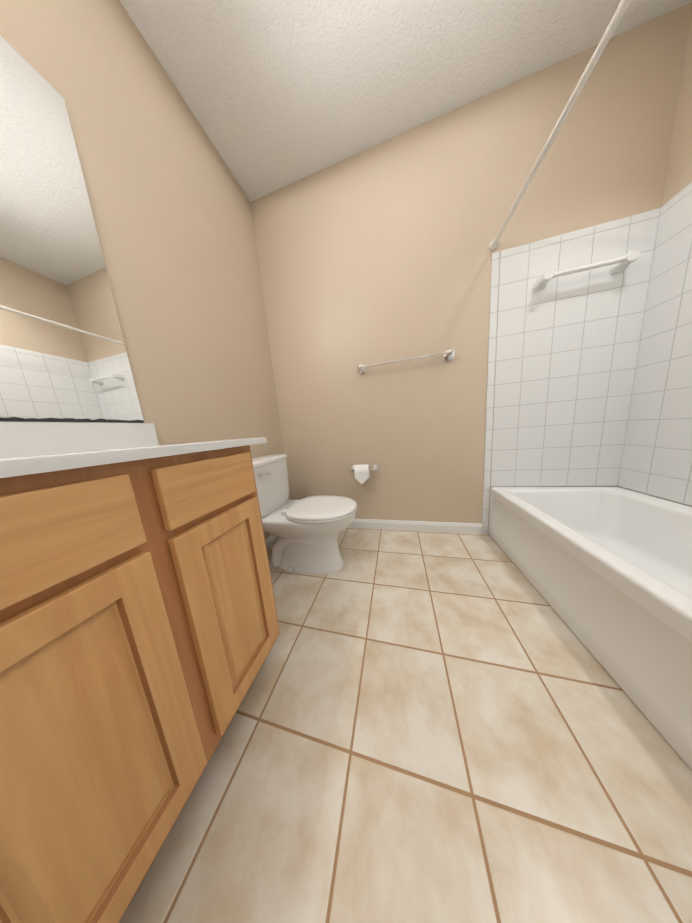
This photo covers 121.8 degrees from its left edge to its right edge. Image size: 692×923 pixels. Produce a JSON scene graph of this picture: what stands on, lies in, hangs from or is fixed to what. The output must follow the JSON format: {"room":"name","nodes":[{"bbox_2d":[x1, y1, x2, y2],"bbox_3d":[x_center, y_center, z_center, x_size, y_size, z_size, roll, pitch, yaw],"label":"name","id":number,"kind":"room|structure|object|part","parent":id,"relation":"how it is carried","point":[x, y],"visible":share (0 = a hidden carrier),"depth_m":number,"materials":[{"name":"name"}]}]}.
{"room":"bathroom","nodes":[
{"label":"bathroom","id":0,"kind":"room"},
{"bbox_2d":[0,0,289,539],"bbox_3d":[-1.118,-0.404,0.145,0.120,2.732,3.624,-2,10,15],"label":"wall","id":1,"kind":"structure","parent":0,"point":[170,203],"depth_m":0.92,"materials":[{"name":"paint"}]},
{"bbox_2d":[0,35,143,422],"bbox_3d":[-1.062,-0.587,0.127,0.008,1.086,1.274,-2,10,15],"label":"mirror","id":2,"kind":"object","parent":1,"relation":"attached to","point":[63,355],"visible":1,"depth_m":0.61,"materials":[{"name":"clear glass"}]},
{"bbox_2d":[265,534,276,550],"bbox_3d":[-0.656,0.685,1.469,0.013,0.086,0.989,-2,10,15],"label":"baseboard","id":3,"kind":"structure","parent":1,"relation":"attached to","point":[270,540],"depth_m":1.58,"materials":[{"name":"white wood"}]},
{"bbox_2d":[119,527,691,922],"bbox_3d":[0.238,0.941,0.047,2.690,0.100,3.624,-2,10,15],"label":"floor","id":4,"kind":"structure","parent":0,"point":[432,727],"depth_m":0.50,"materials":[{"name":"tile"}]},
{"bbox_2d":[0,422,279,922],"bbox_3d":[-0.698,0.404,0.230,0.582,1.047,1.299,-2,10,15],"label":"bathroom vanity","id":5,"kind":"object","parent":4,"relation":"on","point":[139,630],"visible":1,"depth_m":0.33,"materials":[{"name":"brown wood"}]},
{"bbox_2d":[252,454,356,573],"bbox_3d":[-0.305,0.341,1.310,0.771,0.757,0.452,-2,10,15],"label":"toilet","id":6,"kind":"object","parent":4,"relation":"on","point":[306,531],"visible":0.92,"depth_m":1.24,"materials":[{"name":"white ceramic"}]},
{"bbox_3d":[-0.506,0.078,1.191,0.024,0.030,0.094,-2,10,15],"label":"lever","id":7,"kind":"part","parent":6,"relation":"part of","materials":[{"name":"silver metal"}]},
{"bbox_3d":[-0.584,0.158,1.348,0.227,0.364,0.452,-2,10,15],"label":"tank","id":8,"kind":"part","parent":6,"relation":"part of","materials":[{"name":"white ceramic"}]},
{"bbox_3d":[-0.164,0.301,1.267,0.474,0.040,0.374,-2,10,15],"label":"seat","id":9,"kind":"part","parent":6,"relation":"part of","materials":[{"name":"white plastic"}]},
{"bbox_2d":[488,487,691,769],"bbox_3d":[1.275,0.501,0.684,0.732,0.390,1.498,-2,10,15],"label":"bathtub","id":10,"kind":"object","parent":4,"relation":"on","point":[606,572],"visible":1,"depth_m":0.79,"materials":[{"name":"white ceramic"}]},
{"bbox_2d":[120,0,691,201],"bbox_3d":[0.009,-1.845,-0.412,2.690,0.100,3.624,-2,10,15],"label":"ceiling","id":11,"kind":"structure","parent":0,"point":[277,94],"depth_m":0.97,"materials":[{"name":"white paint"}]},
{"bbox_2d":[250,2,691,529],"bbox_3d":[0.553,-0.762,1.487,2.690,2.732,0.120,-2,10,15],"label":"wall","id":12,"kind":"structure","parent":0,"point":[381,252],"depth_m":1.35,"materials":[{"name":"paint"}]},
{"bbox_2d":[351,464,378,483],"bbox_3d":[0.151,0.101,1.623,0.248,0.151,0.122,-2,10,15],"label":"paper holder","id":13,"kind":"object","parent":12,"relation":"attached to","point":[362,474],"visible":1,"depth_m":1.58,"materials":[{"name":"white paper"}]},
{"bbox_2d":[357,349,454,373],"bbox_3d":[0.420,-0.740,1.423,0.706,0.074,0.073,-2,10,15],"label":"towel rail","id":14,"kind":"object","parent":12,"relation":"attached to","point":[448,355],"visible":1,"depth_m":1.38,"materials":[{"name":"silver metal"}]},
{"bbox_2d":[348,519,481,533],"bbox_3d":[0.267,0.565,1.736,1.671,0.086,0.013,-2,10,15],"label":"baseboard","id":15,"kind":"structure","parent":12,"relation":"attached to","point":[454,527],"depth_m":1.64,"materials":[{"name":"white wood"}]},
{"bbox_2d":[489,0,631,249],"bbox_3d":[0.746,-1.229,0.499,0.048,0.048,1.502,-2,10,15],"label":"rail","id":16,"kind":"object","parent":12,"relation":"attached to","point":[624,5],"visible":0.96,"depth_m":0.67,"materials":[{"name":"white metal"}]},
{"bbox_2d":[482,208,659,533],"bbox_3d":[1.377,-0.386,1.278,0.776,1.926,0.008,-2,10,15],"label":"wall tile","id":17,"kind":"structure","parent":12,"relation":"attached to","point":[562,355],"depth_m":1.23,"materials":[{"name":"white tile"}]},
{"bbox_2d":[532,249,639,290],"bbox_3d":[1.360,-1.095,1.104,0.438,0.068,0.080,-2,10,15],"label":"bar","id":18,"kind":"object","parent":17,"relation":"attached to","point":[619,264],"visible":1,"depth_m":1.08,"materials":[{"name":"white ceramic"}]},
{"bbox_2d":[618,7,691,506],"bbox_3d":[1.365,-0.500,-0.511,0.120,2.732,3.624,-2,10,15],"label":"wall","id":19,"kind":"structure","parent":0,"point":[678,177],"depth_m":0.94,"materials":[{"name":"paint"}]},
{"bbox_2d":[618,182,691,505],"bbox_3d":[1.550,-0.460,0.435,0.008,1.534,1.503,-2,10,15],"label":"wall tile","id":20,"kind":"structure","parent":19,"relation":"attached to","point":[657,456],"depth_m":1.02,"materials":[{"name":"white tile"}]}
]}

